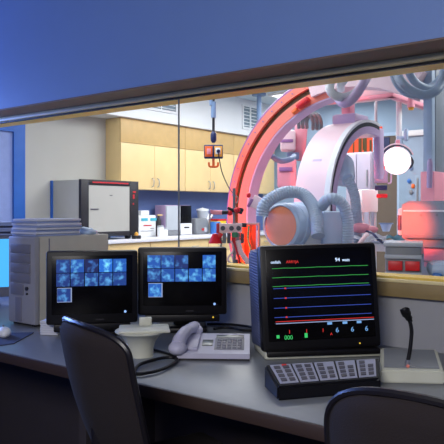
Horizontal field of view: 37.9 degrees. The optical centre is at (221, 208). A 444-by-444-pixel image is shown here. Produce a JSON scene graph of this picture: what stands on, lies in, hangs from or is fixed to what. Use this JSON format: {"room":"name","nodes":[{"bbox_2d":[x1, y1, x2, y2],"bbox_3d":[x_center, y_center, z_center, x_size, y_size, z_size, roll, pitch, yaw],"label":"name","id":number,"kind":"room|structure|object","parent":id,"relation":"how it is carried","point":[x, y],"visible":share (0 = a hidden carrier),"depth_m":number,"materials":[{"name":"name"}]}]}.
{"room":"medical control room","nodes":[
{"label":"medical control room","id":0,"kind":"room"},
{"bbox_2d":[25,116,266,230],"bbox_3d":[-1.167,-0.175,8.384,0.100,2.950,6.760,0,0,38],"label":"wall","id":1,"kind":"structure","parent":0,"point":[71,148],"depth_m":7.41,"materials":[{"name":"white paint"}]},
{"bbox_2d":[0,124,24,221],"bbox_3d":[-2.469,0.190,6.534,0.101,2.220,1.120,0,0,38],"label":"door","id":2,"kind":"structure","parent":1,"relation":"in","point":[12,138],"depth_m":6.87,"materials":[{"name":"blue paint"}]},
{"bbox_2d":[106,117,184,190],"bbox_3d":[-0.949,-0.675,8.329,0.308,0.860,1.180,0,0,38],"label":"upper cabinet","id":3,"kind":"object","parent":1,"relation":"attached to","point":[145,153],"visible":0.96,"depth_m":8.13,"materials":[{"name":"brown wood"}]},
{"bbox_2d":[144,104,177,114],"bbox_3d":[-0.778,-1.415,8.248,0.022,0.350,0.620,0,0,38],"label":"air vent","id":4,"kind":"object","parent":1,"relation":"attached to","point":[172,109],"visible":0.28,"depth_m":8.35,"materials":[{"name":"white metal"}]},
{"bbox_2d":[90,97,270,136],"bbox_3d":[-0.972,-1.380,8.284,0.330,0.540,6.480,0,0,38],"label":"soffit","id":5,"kind":"structure","parent":1,"relation":"attached to","point":[196,115],"depth_m":8.96,"materials":[{"name":"paint"}]},
{"bbox_2d":[110,190,262,236],"bbox_3d":[-0.367,0.045,9.327,0.012,0.610,3.390,0,0,38],"label":"backsplash","id":6,"kind":"structure","parent":1,"relation":"attached to","point":[147,199],"depth_m":9.21,"materials":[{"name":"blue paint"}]},
{"bbox_2d":[181,127,233,192],"bbox_3d":[-0.250,-0.675,9.233,0.308,0.860,1.095,0,0,38],"label":"upper cabinet","id":7,"kind":"object","parent":1,"relation":"attached to","point":[199,177],"visible":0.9,"depth_m":9.07,"materials":[{"name":"brown wood"}]},
{"bbox_2d":[242,104,256,129],"bbox_3d":[0.430,-1.385,9.810,0.022,0.370,0.410,0,0,38],"label":"air vent","id":8,"kind":"object","parent":1,"relation":"attached to","point":[249,113],"visible":0.8,"depth_m":9.78,"materials":[{"name":"white metal"}]},
{"bbox_2d":[233,135,273,193],"bbox_3d":[0.423,-0.675,10.103,0.308,0.860,1.095,0,0,38],"label":"upper cabinet","id":9,"kind":"object","parent":1,"relation":"attached to","point":[267,183],"visible":0.09,"depth_m":10.24,"materials":[{"name":"brown wood"}]},
{"bbox_2d":[0,0,443,108],"bbox_3d":[0.038,-1.136,3.156,8.200,1.028,0.360,0,0,38],"label":"wall","id":10,"kind":"structure","parent":0,"point":[50,50],"depth_m":3.16,"materials":[{"name":"blue paint"}]},
{"bbox_2d":[0,37,443,117],"bbox_3d":[0.038,-0.618,3.156,8.200,0.008,0.358,0,0,38],"label":"trim","id":11,"kind":"structure","parent":10,"relation":"attached to","point":[436,45],"depth_m":2.98,"materials":[{"name":"black metal"}]},
{"bbox_2d":[235,89,336,105],"bbox_3d":[2.135,-1.675,5.870,8.200,0.050,6.500,0,0,38],"label":"ceiling","id":12,"kind":"structure","parent":0,"point":[266,99],"depth_m":9.66,"materials":[{"name":"grey paint"}]},
{"bbox_2d":[204,99,238,203],"bbox_3d":[0.067,-0.839,4.660,0.210,1.623,1.206,0,0,-12],"label":"controller","id":13,"kind":"object","parent":12,"relation":"hanging from","point":[213,152],"visible":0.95,"depth_m":5.18,"materials":[{"name":"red plastic"}]},
{"bbox_2d":[252,93,265,120],"bbox_3d":[0.526,-1.400,9.199,0.200,0.500,0.200,0,0,38],"label":"ceiling pipe","id":14,"kind":"object","parent":12,"relation":"attached to","point":[259,95],"visible":0.52,"depth_m":9.17,"materials":[{"name":"blue metal"}]},
{"bbox_2d":[268,91,285,97],"bbox_3d":[1.397,-1.631,9.411,0.960,0.035,1.160,0,0,38],"label":"recessed light","id":15,"kind":"object","parent":12,"relation":"in","point":[278,94],"visible":0.17,"depth_m":9.20,"materials":[{"name":"white"}]},
{"bbox_2d":[277,112,322,187],"bbox_3d":[0.697,-0.917,5.855,0.338,1.445,0.590,0,0,-13],"label":"bank","id":16,"kind":"object","parent":12,"relation":"hanging from","point":[294,142],"visible":0.74,"depth_m":5.90,"materials":[{"name":"pink plastic"}]},
{"bbox_2d":[277,160,296,187],"bbox_3d":[0.603,-0.325,6.006,0.176,0.260,0.220,0,0,6],"label":"monitor","id":17,"kind":"object","parent":16,"relation":"on","point":[287,172],"depth_m":5.90,"materials":[{"name":"pink plastic"}]},
{"bbox_2d":[280,130,295,151],"bbox_3d":[0.612,-0.631,6.005,0.139,0.186,0.220,0,0,6],"label":"monitor","id":18,"kind":"object","parent":16,"relation":"on","point":[288,144],"depth_m":5.90,"materials":[{"name":"pink plastic"}]},
{"bbox_2d":[227,71,426,259],"bbox_3d":[0.724,-0.357,4.840,1.668,2.587,0.255,0,0,38],"label":"gantry","id":19,"kind":"object","parent":12,"relation":"hanging from","point":[294,105],"visible":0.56,"depth_m":5.05,"materials":[{"name":"metal"}]},
{"bbox_2d":[271,154,295,163],"bbox_3d":[0.555,-0.433,5.421,0.205,0.138,0.575,0,0,32],"label":"hose","id":20,"kind":"object","parent":19,"relation":"attached to","point":[292,157],"visible":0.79,"depth_m":5.19,"materials":[{"name":"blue plastic"}]},
{"bbox_2d":[329,90,422,109],"bbox_3d":[2.330,-1.275,6.939,0.640,0.750,3.970,0,0,38],"label":"carriage","id":21,"kind":"object","parent":12,"relation":"attached to","point":[368,95],"visible":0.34,"depth_m":5.32,"materials":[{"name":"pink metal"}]},
{"bbox_2d":[384,101,413,174],"bbox_3d":[1.506,-0.971,5.539,0.272,1.359,0.190,0,0,38],"label":"lamp","id":22,"kind":"object","parent":21,"relation":"hanging from","point":[397,160],"visible":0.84,"depth_m":5.50,"materials":[{"name":"white glass"}]},
{"bbox_2d":[407,98,414,109],"bbox_3d":[1.490,-0.840,5.100,0.060,0.120,0.060,0,0,38],"label":"ceiling sensor","id":23,"kind":"object","parent":21,"relation":"hanging from","point":[411,103],"visible":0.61,"depth_m":5.08,"materials":[{"name":"pink plastic"}]},
{"bbox_2d":[374,101,391,197],"bbox_3d":[1.551,-0.878,6.228,0.165,1.543,0.123,0,0,14],"label":"support arm","id":24,"kind":"object","parent":12,"relation":"hanging from","point":[385,179],"visible":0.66,"depth_m":6.19,"materials":[{"name":"plastic"}]},
{"bbox_2d":[398,69,443,266],"bbox_3d":[1.575,-0.660,4.041,0.750,1.980,1.392,0,0,38],"label":"medical equipment","id":25,"kind":"object","parent":12,"relation":"hanging from","point":[423,220],"visible":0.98,"depth_m":4.18,"materials":[{"name":"pink plastic"}]},
{"bbox_2d":[390,69,443,99],"bbox_3d":[1.258,-0.818,3.979,0.498,0.336,0.309,0,0,-13],"label":"hose","id":26,"kind":"object","parent":25,"relation":"hanging from","point":[419,90],"visible":0.72,"depth_m":3.86,"materials":[{"name":"grey plastic"}]},
{"bbox_2d":[210,282,443,352],"bbox_3d":[0.105,0.805,3.243,8.200,0.990,0.140,0,0,38],"label":"wall","id":27,"kind":"structure","parent":0,"point":[427,315],"depth_m":2.67,"materials":[{"name":"grey paint"}]},
{"bbox_2d":[0,52,443,285],"bbox_3d":[0.091,-0.157,3.225,8.000,0.914,0.164,0,0,38],"label":"window frame","id":28,"kind":"structure","parent":27,"relation":"in","point":[434,61],"depth_m":3.12,"materials":[{"name":"beige wood"}]},
{"bbox_2d":[227,270,443,300],"bbox_3d":[0.052,0.330,3.175,8.200,0.060,0.032,0,0,38],"label":"trim","id":29,"kind":"structure","parent":27,"relation":"attached to","point":[393,289],"depth_m":2.63,"materials":[{"name":"beige wood"}]},
{"bbox_2d":[274,100,422,210],"bbox_3d":[4.153,-0.175,8.481,8.200,2.950,0.100,0,0,38],"label":"wall","id":30,"kind":"structure","parent":0,"point":[386,109],"depth_m":9.87,"materials":[{"name":"paint"}]},
{"bbox_2d":[347,126,381,152],"bbox_3d":[2.180,-1.028,9.922,0.579,0.434,0.028,0,0,38],"label":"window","id":31,"kind":"structure","parent":30,"relation":"in","point":[361,144],"depth_m":9.92,"materials":[{"name":"orange glass"}]},
{"bbox_2d":[373,132,398,272],"bbox_3d":[2.469,0.079,9.693,0.432,2.442,0.038,0,0,38],"label":"door","id":32,"kind":"structure","parent":30,"relation":"in","point":[388,207],"depth_m":9.68,"materials":[{"name":"brown wood"}]},
{"bbox_3d":[-1.277,1.325,1.455,8.200,0.050,4.340,0,0,38],"label":"floor","id":33,"kind":"structure","parent":0,"visible":0},
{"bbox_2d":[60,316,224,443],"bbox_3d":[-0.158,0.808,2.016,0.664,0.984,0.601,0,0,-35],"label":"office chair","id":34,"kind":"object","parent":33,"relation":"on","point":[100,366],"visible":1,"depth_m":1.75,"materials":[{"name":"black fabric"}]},
{"bbox_2d":[0,297,443,443],"bbox_3d":[-0.183,0.935,2.706,6.800,0.730,1.058,0,0,38],"label":"desk","id":35,"kind":"object","parent":33,"relation":"on","point":[230,402],"visible":0.28,"depth_m":2.43,"materials":[{"name":"grey laminate"}]},
{"bbox_2d":[0,235,11,296],"bbox_3d":[-1.450,0.362,3.792,0.460,0.415,0.220,0,0,-27],"label":"display","id":36,"kind":"object","parent":35,"relation":"on","point":[4,239],"visible":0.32,"depth_m":3.78,"materials":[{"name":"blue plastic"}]},
{"bbox_2d":[0,332,33,345],"bbox_3d":[-0.953,0.568,2.809,0.213,0.004,0.307,0,0,-6],"label":"mat","id":37,"kind":"object","parent":35,"relation":"on","point":[16,337],"visible":0.89,"depth_m":2.83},
{"bbox_2d":[0,325,10,337],"bbox_3d":[-0.971,0.547,2.881,0.062,0.055,0.105,0,0,-25],"label":"computer mouse","id":38,"kind":"object","parent":37,"relation":"on","point":[5,332],"visible":0.95,"depth_m":2.85,"materials":[{"name":"white paint"}]},
{"bbox_2d":[9,234,107,326],"bbox_3d":[-0.837,0.352,3.339,0.215,0.436,0.480,0,0,38],"label":"computer tower","id":39,"kind":"object","parent":35,"relation":"on","point":[27,254],"visible":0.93,"depth_m":3.15,"materials":[{"name":"beige plastic"}]},
{"bbox_2d":[12,233,80,236],"bbox_3d":[-0.889,0.129,3.280,0.211,0.010,0.277,0,0,38],"label":"magazine","id":40,"kind":"object","parent":39,"relation":"on","point":[65,234],"visible":0.74,"depth_m":3.19,"materials":[{"name":"paper"}]},
{"bbox_2d":[11,231,79,234],"bbox_3d":[-0.891,0.118,3.273,0.206,0.010,0.270,0,0,38],"label":"magazine","id":41,"kind":"object","parent":40,"relation":"on","point":[61,232],"visible":0.76,"depth_m":3.19,"materials":[{"name":"white paper"}]},
{"bbox_2d":[11,229,79,231],"bbox_3d":[-0.890,0.107,3.273,0.206,0.010,0.276,0,0,38],"label":"magazine","id":42,"kind":"object","parent":41,"relation":"on","point":[13,230],"visible":0.78,"depth_m":3.19,"materials":[{"name":"paper"}]},
{"bbox_2d":[12,227,80,229],"bbox_3d":[-0.886,0.097,3.270,0.210,0.010,0.274,0,0,38],"label":"magazine","id":43,"kind":"object","parent":42,"relation":"on","point":[16,228],"visible":0.86,"depth_m":3.19,"materials":[{"name":"white paper"}]},
{"bbox_2d":[13,225,81,227],"bbox_3d":[-0.882,0.086,3.274,0.209,0.010,0.272,0,0,38],"label":"magazine","id":44,"kind":"object","parent":43,"relation":"on","point":[23,226],"visible":0.86,"depth_m":3.18,"materials":[{"name":"paper"}]},
{"bbox_2d":[12,223,80,225],"bbox_3d":[-0.888,0.075,3.283,0.217,0.010,0.274,0,0,38],"label":"magazine","id":45,"kind":"object","parent":44,"relation":"on","point":[29,224],"visible":0.86,"depth_m":3.19,"materials":[{"name":"white paper"}]},
{"bbox_2d":[11,221,79,223],"bbox_3d":[-0.892,0.065,3.277,0.206,0.010,0.275,0,0,38],"label":"magazine","id":46,"kind":"object","parent":45,"relation":"on","point":[36,222],"visible":0.86,"depth_m":3.19,"materials":[{"name":"paper"}]},
{"bbox_2d":[13,218,80,220],"bbox_3d":[-0.885,0.054,3.277,0.203,0.010,0.272,0,0,38],"label":"magazine","id":47,"kind":"object","parent":46,"relation":"on","point":[41,219],"visible":1,"depth_m":3.21,"materials":[{"name":"white paper"}]},
{"bbox_2d":[80,227,96,234],"bbox_3d":[-0.717,0.114,3.423,0.100,0.040,0.070,0,0,26],"label":"pack","id":48,"kind":"object","parent":39,"relation":"on","point":[84,230],"visible":0.8,"depth_m":3.39,"materials":[{"name":"blue plastic"}]},
{"bbox_2d":[46,250,137,335],"bbox_3d":[-0.594,0.379,2.969,0.403,0.381,0.200,0,0,-11],"label":"monitor","id":49,"kind":"object","parent":35,"relation":"on","point":[98,288],"visible":0.84,"depth_m":2.90,"materials":[{"name":"black plastic"}]},
{"bbox_2d":[56,273,69,286],"bbox_3d":[-0.706,0.315,2.872,0.058,0.058,0.002,0,0,-11],"label":"picture","id":50,"kind":"object","parent":49,"relation":"on","point":[62,279],"depth_m":2.87,"materials":[{"name":"blue"}]},
{"bbox_2d":[56,260,69,272],"bbox_3d":[-0.706,0.254,2.872,0.058,0.058,0.002,0,0,-11],"label":"picture","id":51,"kind":"object","parent":49,"relation":"on","point":[62,266],"depth_m":2.87,"materials":[{"name":"blue"}]},
{"bbox_2d":[57,288,70,301],"bbox_3d":[-0.702,0.383,2.873,0.058,0.058,0.002,0,0,-11],"label":"picture","id":52,"kind":"object","parent":49,"relation":"attached to","point":[63,294],"depth_m":2.87,"materials":[{"name":"blue"}]},
{"bbox_2d":[71,273,83,285],"bbox_3d":[-0.645,0.315,2.885,0.058,0.058,0.002,0,0,-11],"label":"picture","id":53,"kind":"object","parent":49,"relation":"attached to","point":[77,279],"depth_m":2.88,"materials":[{"name":"blue"}]},
{"bbox_2d":[71,259,83,272],"bbox_3d":[-0.645,0.254,2.885,0.058,0.058,0.002,0,0,-11],"label":"picture","id":54,"kind":"object","parent":49,"relation":"on","point":[77,265],"depth_m":2.88,"materials":[{"name":"blue glass"}]},
{"bbox_2d":[85,273,97,285],"bbox_3d":[-0.584,0.315,2.897,0.058,0.058,0.002,0,0,-11],"label":"picture","id":55,"kind":"object","parent":49,"relation":"attached to","point":[91,279],"depth_m":2.90},
{"bbox_2d":[85,259,97,271],"bbox_3d":[-0.584,0.254,2.897,0.058,0.058,0.002,0,0,-11],"label":"picture","id":56,"kind":"object","parent":49,"relation":"on","point":[91,265],"depth_m":2.90},
{"bbox_2d":[99,273,111,285],"bbox_3d":[-0.523,0.315,2.909,0.058,0.058,0.002,0,0,-11],"label":"picture","id":57,"kind":"object","parent":49,"relation":"attached to","point":[105,279],"depth_m":2.91,"materials":[{"name":"blue"}]},
{"bbox_2d":[99,259,111,271],"bbox_3d":[-0.523,0.254,2.909,0.058,0.058,0.002,0,0,-11],"label":"picture","id":58,"kind":"object","parent":49,"relation":"on","point":[105,265],"depth_m":2.91,"materials":[{"name":"blue"}]},
{"bbox_2d":[113,272,125,284],"bbox_3d":[-0.462,0.315,2.921,0.058,0.058,0.002,0,0,-11],"label":"picture","id":59,"kind":"object","parent":49,"relation":"attached to","point":[119,278],"depth_m":2.92},
{"bbox_2d":[113,259,125,271],"bbox_3d":[-0.462,0.254,2.921,0.058,0.058,0.002,0,0,-11],"label":"picture","id":60,"kind":"object","parent":49,"relation":"on","point":[119,265],"depth_m":2.92},
{"bbox_2d":[115,317,169,358],"bbox_3d":[-0.310,0.500,2.517,0.210,0.139,0.196,0,0,-8],"label":"pedestal","id":61,"kind":"object","parent":35,"relation":"on","point":[140,338],"visible":0.92,"depth_m":2.47,"materials":[{"name":"beige plastic"}]},
{"bbox_2d":[135,356,178,375],"bbox_3d":[-0.242,0.561,2.324,0.122,0.012,0.278,0,0,25],"label":"coiled cord","id":62,"kind":"object","parent":35,"relation":"on","point":[175,361],"visible":0.87,"depth_m":2.32,"materials":[{"name":"black plastic"}]},
{"bbox_2d":[153,348,176,356],"bbox_3d":[-0.243,0.564,2.558,0.236,0.010,0.057,0,0,38],"label":"lead","id":63,"kind":"object","parent":35,"relation":"on","point":[156,350],"visible":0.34,"depth_m":2.54,"materials":[{"name":"black plastic"}]},
{"bbox_2d":[138,247,226,332],"bbox_3d":[-0.187,0.374,3.070,0.413,0.390,0.200,0,0,-3],"label":"monitor","id":64,"kind":"object","parent":35,"relation":"on","point":[178,287],"visible":0.89,"depth_m":3.00,"materials":[{"name":"black plastic"}]},
{"bbox_2d":[148,284,160,296],"bbox_3d":[-0.310,0.375,2.990,0.060,0.060,0.002,0,0,-3],"label":"picture","id":65,"kind":"object","parent":64,"relation":"attached to","point":[154,290],"depth_m":2.99},
{"bbox_2d":[148,269,160,281],"bbox_3d":[-0.314,0.306,2.990,0.060,0.060,0.002,0,0,-3],"label":"picture","id":66,"kind":"object","parent":64,"relation":"on","point":[154,275],"depth_m":2.99},
{"bbox_2d":[148,255,160,267],"bbox_3d":[-0.314,0.244,2.990,0.060,0.060,0.002,0,0,-3],"label":"picture","id":67,"kind":"object","parent":64,"relation":"on","point":[154,261],"depth_m":2.99},
{"bbox_2d":[161,269,173,281],"bbox_3d":[-0.250,0.306,2.993,0.060,0.060,0.002,0,0,-4],"label":"picture","id":68,"kind":"object","parent":64,"relation":"attached to","point":[167,275],"depth_m":2.99},
{"bbox_2d":[161,255,173,267],"bbox_3d":[-0.250,0.244,2.993,0.060,0.060,0.002,0,0,-4],"label":"picture","id":69,"kind":"object","parent":64,"relation":"on","point":[167,261],"depth_m":2.99},
{"bbox_2d":[175,269,187,281],"bbox_3d":[-0.187,0.306,2.997,0.060,0.060,0.002,0,0,-3],"label":"picture","id":70,"kind":"object","parent":64,"relation":"attached to","point":[181,275],"depth_m":3.00,"materials":[{"name":"blue"}]},
{"bbox_2d":[175,255,187,267],"bbox_3d":[-0.187,0.244,2.997,0.060,0.060,0.002,0,0,-3],"label":"picture","id":71,"kind":"object","parent":64,"relation":"on","point":[181,261],"depth_m":3.00,"materials":[{"name":"blue"}]},
{"bbox_2d":[189,269,201,281],"bbox_3d":[-0.123,0.306,3.001,0.060,0.060,0.002,0,0,-4],"label":"picture","id":72,"kind":"object","parent":64,"relation":"attached to","point":[194,274],"depth_m":3.00},
{"bbox_2d":[203,268,215,280],"bbox_3d":[-0.060,0.306,3.005,0.060,0.060,0.002,0,0,-4],"label":"picture","id":73,"kind":"object","parent":64,"relation":"attached to","point":[208,274],"depth_m":3.00},
{"bbox_2d":[203,255,215,267],"bbox_3d":[-0.060,0.244,3.005,0.060,0.060,0.002,0,0,-4],"label":"picture","id":74,"kind":"object","parent":64,"relation":"on","point":[209,261],"depth_m":3.00},
{"bbox_2d":[168,321,249,360],"bbox_3d":[-0.045,0.513,2.536,0.308,0.115,0.269,0,0,3],"label":"telephone","id":75,"kind":"object","parent":35,"relation":"on","point":[189,343],"visible":1,"depth_m":2.47,"materials":[{"name":"grey plastic"}]},
{"bbox_2d":[207,323,250,327],"bbox_3d":[0.052,0.564,3.138,0.263,0.011,0.049,0,0,24],"label":"cable","id":76,"kind":"object","parent":35,"relation":"on","point":[230,324],"visible":0.87,"depth_m":3.16,"materials":[{"name":"black plastic"}]},
{"bbox_2d":[213,326,251,331],"bbox_3d":[0.054,0.564,3.046,0.186,0.011,0.059,0,0,14],"label":"cable","id":77,"kind":"object","parent":35,"relation":"on","point":[220,327],"visible":0.97,"depth_m":3.05,"materials":[{"name":"black plastic"}]},
{"bbox_2d":[249,242,380,359],"bbox_3d":[0.366,0.351,2.606,0.480,0.438,0.297,0,0,-8],"label":"monitor","id":78,"kind":"object","parent":35,"relation":"on","point":[307,300],"visible":1,"depth_m":2.50,"materials":[{"name":"black plastic"}]},
{"bbox_2d":[265,359,379,399],"bbox_3d":[0.343,0.530,2.031,0.400,0.077,0.143,0,0,-13],"label":"control keypad","id":79,"kind":"object","parent":35,"relation":"on","point":[316,379],"visible":0.99,"depth_m":2.00,"materials":[{"name":"black plastic"}]},
{"bbox_2d":[380,307,443,383],"bbox_3d":[0.658,0.448,2.258,0.207,0.243,0.336,0,0,14],"label":"desk microphone","id":80,"kind":"object","parent":35,"relation":"on","point":[409,365],"visible":1,"depth_m":2.15,"materials":[{"name":"beige plastic"}]},
{"bbox_2d":[324,387,443,443],"bbox_3d":[0.521,0.818,1.417,0.601,0.963,0.620,0,0,38],"label":"office chair","id":81,"kind":"object","parent":33,"relation":"on","point":[355,415],"visible":1,"depth_m":1.21,"materials":[{"name":"black fabric"}]},
{"bbox_3d":[2.135,1.325,5.870,8.200,0.050,6.500,0,0,38],"label":"floor","id":82,"kind":"structure","parent":0,"visible":0},
{"bbox_2d":[108,242,149,251],"bbox_3d":[-1.493,0.846,7.360,0.610,0.908,1.380,0,0,38],"label":"base cabinet","id":83,"kind":"object","parent":82,"relation":"on","point":[122,246],"visible":0.05,"depth_m":7.45,"materials":[{"name":"brown wood"}]},
{"bbox_2d":[108,230,264,243],"bbox_3d":[-0.476,0.370,8.678,0.607,0.040,4.750,0,0,38],"label":"countertop","id":84,"kind":"structure","parent":83,"relation":"on","point":[112,240],"depth_m":7.95,"materials":[{"name":"white laminate"}]},
{"bbox_2d":[50,179,137,238],"bbox_3d":[-1.461,0.013,7.483,0.516,0.675,0.885,0,0,38],"label":"cabinet","id":85,"kind":"object","parent":84,"relation":"on","point":[110,207],"visible":0.75,"depth_m":7.26,"materials":[{"name":"grey metal"}]},
{"bbox_2d":[132,232,140,238],"bbox_3d":[-1.003,0.308,7.582,0.070,0.082,0.090,0,0,38],"label":"beacon","id":86,"kind":"object","parent":84,"relation":"on","point":[135,236],"visible":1,"depth_m":7.56,"materials":[{"name":"grey plastic"}]},
{"bbox_2d":[131,210,156,236],"bbox_3d":[-0.995,0.184,8.192,0.166,0.330,0.310,0,0,38],"label":"analyser","id":87,"kind":"object","parent":84,"relation":"on","point":[146,222],"visible":0.76,"depth_m":8.13,"materials":[{"name":"white paint"}]},
{"bbox_2d":[138,210,148,214],"bbox_3d":[-1.012,0.049,8.176,0.120,0.060,0.144,0,0,38],"label":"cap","id":88,"kind":"object","parent":87,"relation":"attached to","point":[141,212],"depth_m":8.13,"materials":[{"name":"white paint"}]},
{"bbox_2d":[156,214,161,235],"bbox_3d":[-0.806,0.209,8.311,0.070,0.280,0.095,0,0,38],"label":"soap dispenser","id":89,"kind":"object","parent":84,"relation":"on","point":[158,222],"visible":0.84,"depth_m":8.28,"materials":[{"name":"grey plastic"}]},
{"bbox_2d":[157,226,163,236],"bbox_3d":[-0.775,0.279,8.155,0.084,0.140,0.084,0,0,38],"label":"jar","id":90,"kind":"object","parent":84,"relation":"on","point":[160,229],"visible":1,"depth_m":8.12,"materials":[{"name":"white paint"}]},
{"bbox_2d":[155,205,191,235],"bbox_3d":[-0.646,0.149,8.671,0.213,0.400,0.511,0,0,38],"label":"steriliser","id":91,"kind":"object","parent":84,"relation":"on","point":[169,218],"visible":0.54,"depth_m":8.56,"materials":[{"name":"white plastic"}]},
{"bbox_2d":[191,218,208,233],"bbox_3d":[-0.338,0.239,9.056,0.206,0.220,0.284,0,0,38],"label":"centrifuge","id":92,"kind":"object","parent":84,"relation":"on","point":[199,225],"visible":0.91,"depth_m":8.96,"materials":[{"name":"grey plastic"}]},
{"bbox_2d":[196,207,208,217],"bbox_3d":[-0.275,0.053,9.145,0.180,0.150,0.180,0,0,38],"label":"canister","id":93,"kind":"object","parent":92,"relation":"on","point":[202,212],"visible":0.94,"depth_m":9.08,"materials":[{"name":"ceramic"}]},
{"bbox_2d":[197,211,207,217],"bbox_3d":[-0.275,0.078,9.145,0.170,0.100,0.170,0,0,38],"label":"bowl","id":94,"kind":"object","parent":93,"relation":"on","point":[200,214],"depth_m":9.08,"materials":[{"name":"ceramic"}]},
{"bbox_2d":[207,212,213,232],"bbox_3d":[-0.213,0.187,9.389,0.180,0.324,0.247,0,0,38],"label":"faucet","id":95,"kind":"object","parent":84,"relation":"on","point":[210,216],"visible":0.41,"depth_m":9.30,"materials":[{"name":"metal"}]},
{"bbox_2d":[210,222,220,233],"bbox_3d":[-0.095,0.264,9.116,0.150,0.170,0.150,0,0,38],"label":"canister","id":96,"kind":"object","parent":84,"relation":"on","point":[212,224],"visible":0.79,"depth_m":9.05,"materials":[{"name":"blue plastic"}]},
{"bbox_2d":[211,219,226,222],"bbox_3d":[-0.070,0.247,9.394,0.190,0.204,0.222,0,0,38],"label":"bin","id":97,"kind":"object","parent":84,"relation":"on","point":[212,220],"visible":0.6,"depth_m":9.31,"materials":[{"name":"red plastic"}]},
{"bbox_2d":[150,239,207,246],"bbox_3d":[-0.733,0.846,8.343,0.610,0.908,1.095,0,0,38],"label":"base cabinet","id":98,"kind":"object","parent":82,"relation":"on","point":[192,242],"visible":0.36,"depth_m":8.21,"materials":[{"name":"brown wood"}]},
{"bbox_2d":[207,237,232,262],"bbox_3d":[-0.061,0.846,9.213,0.610,0.908,1.095,0,0,38],"label":"base cabinet","id":99,"kind":"object","parent":82,"relation":"on","point":[226,244],"visible":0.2,"depth_m":8.91,"materials":[{"name":"brown wood"}]},
{"bbox_2d":[209,188,248,263],"bbox_3d":[0.095,0.578,3.900,0.480,1.408,0.503,0,0,1],"label":"stand","id":100,"kind":"object","parent":82,"relation":"on","point":[234,228],"visible":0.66,"depth_m":3.86,"materials":[{"name":"grey metal"}]},
{"bbox_2d":[235,223,259,263],"bbox_3d":[0.172,0.698,4.450,0.205,1.205,0.300,0,0,2],"label":"apron","id":101,"kind":"object","parent":82,"relation":"on","point":[249,244],"visible":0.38,"depth_m":4.45,"materials":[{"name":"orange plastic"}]},
{"bbox_2d":[260,235,270,245],"bbox_3d":[0.621,0.846,10.095,0.610,0.908,1.125,0,0,38],"label":"base cabinet","id":102,"kind":"object","parent":82,"relation":"on","point":[263,240],"visible":0.14,"depth_m":9.65,"materials":[{"name":"brown wood"}]},
{"bbox_2d":[246,104,383,244],"bbox_3d":[0.860,-0.175,4.780,0.732,2.950,1.864,0,0,29],"label":"gantry","id":103,"kind":"object","parent":82,"relation":"on","point":[313,217],"depth_m":4.39,"materials":[{"name":"white plastic"}]},
{"bbox_2d":[325,79,370,107],"bbox_3d":[0.832,-0.778,4.032,0.234,0.328,0.486,0,0,38],"label":"hose","id":104,"kind":"object","parent":103,"relation":"hanging from","point":[344,100],"visible":0.64,"depth_m":3.89,"materials":[{"name":"purple plastic"}]},
{"bbox_2d":[346,152,375,241],"bbox_3d":[1.702,0.302,7.963,0.346,1.996,0.158,0,0,38],"label":"locker","id":105,"kind":"object","parent":82,"relation":"on","point":[363,161],"visible":0.32,"depth_m":7.86,"materials":[{"name":"white metal"}]},
{"bbox_2d":[358,189,377,271],"bbox_3d":[1.466,0.553,6.563,0.163,1.494,0.300,0,0,0],"label":"trolley","id":106,"kind":"object","parent":82,"relation":"on","point":[369,201],"visible":0.43,"depth_m":6.41,"materials":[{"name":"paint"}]},
{"bbox_2d":[363,240,428,274],"bbox_3d":[1.507,0.772,4.738,0.510,1.085,1.460,0,0,38],"label":"table","id":107,"kind":"object","parent":82,"relation":"on","point":[379,246],"visible":0.02,"depth_m":4.44,"materials":[{"name":"grey metal"}]},
{"bbox_2d":[354,233,387,241],"bbox_3d":[1.027,0.195,4.510,0.214,0.043,0.677,0,0,18],"label":"sheet","id":108,"kind":"object","parent":107,"relation":"on","point":[371,237],"visible":0.81,"depth_m":4.30,"materials":[{"name":"white fabric"}]},
{"bbox_2d":[357,232,368,242],"bbox_3d":[0.900,0.221,4.220,0.151,0.136,0.047,0,0,-27],"label":"strap","id":109,"kind":"object","parent":108,"relation":"on","point":[366,234],"visible":0.52,"depth_m":4.21,"materials":[{"name":"pink fabric"}]},
{"bbox_2d":[353,223,377,232],"bbox_3d":[0.972,0.131,4.427,0.186,0.073,0.125,0,0,38],"label":"pillow","id":110,"kind":"object","parent":108,"relation":"on","point":[358,227],"visible":0.8,"depth_m":4.39,"materials":[{"name":"fabric"}]},
{"bbox_2d":[366,230,383,243],"bbox_3d":[1.003,0.184,4.294,0.035,0.085,0.218,0,0,-18],"label":"lead","id":111,"kind":"object","parent":108,"relation":"on","point":[367,231],"visible":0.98,"depth_m":4.25,"materials":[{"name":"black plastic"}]},
{"bbox_2d":[386,234,404,239],"bbox_3d":[1.223,0.195,4.494,0.162,0.043,0.670,0,0,14],"label":"drape","id":112,"kind":"object","parent":107,"relation":"on","point":[397,237],"visible":0.52,"depth_m":4.27,"materials":[{"name":"teal fabric"}]},
{"bbox_2d":[379,223,392,231],"bbox_3d":[1.242,0.138,4.900,0.108,0.064,0.108,0,0,38],"label":"bowl","id":113,"kind":"object","parent":112,"relation":"on","point":[385,227],"visible":1,"depth_m":4.87,"materials":[{"name":"blue ceramic"}]},
{"bbox_2d":[384,240,422,274],"bbox_3d":[0.919,0.733,3.272,0.185,1.135,0.255,0,0,17],"label":"trolley","id":114,"kind":"object","parent":82,"relation":"on","point":[401,256],"visible":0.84,"depth_m":3.16,"materials":[{"name":"grey metal"}]},
{"bbox_2d":[399,129,422,208],"bbox_3d":[2.761,0.095,9.260,0.440,2.411,0.350,0,0,38],"label":"tall cabinet","id":115,"kind":"object","parent":82,"relation":"on","point":[415,137],"visible":0.24,"depth_m":9.15,"materials":[{"name":"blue metal"}]},
{"bbox_2d":[426,260,443,275],"bbox_3d":[1.103,0.779,3.202,0.191,1.041,0.270,0,0,11],"label":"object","id":116,"kind":"object","parent":82,"relation":"on","point":[434,267],"visible":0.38,"depth_m":3.12,"materials":[{"name":"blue plastic"}]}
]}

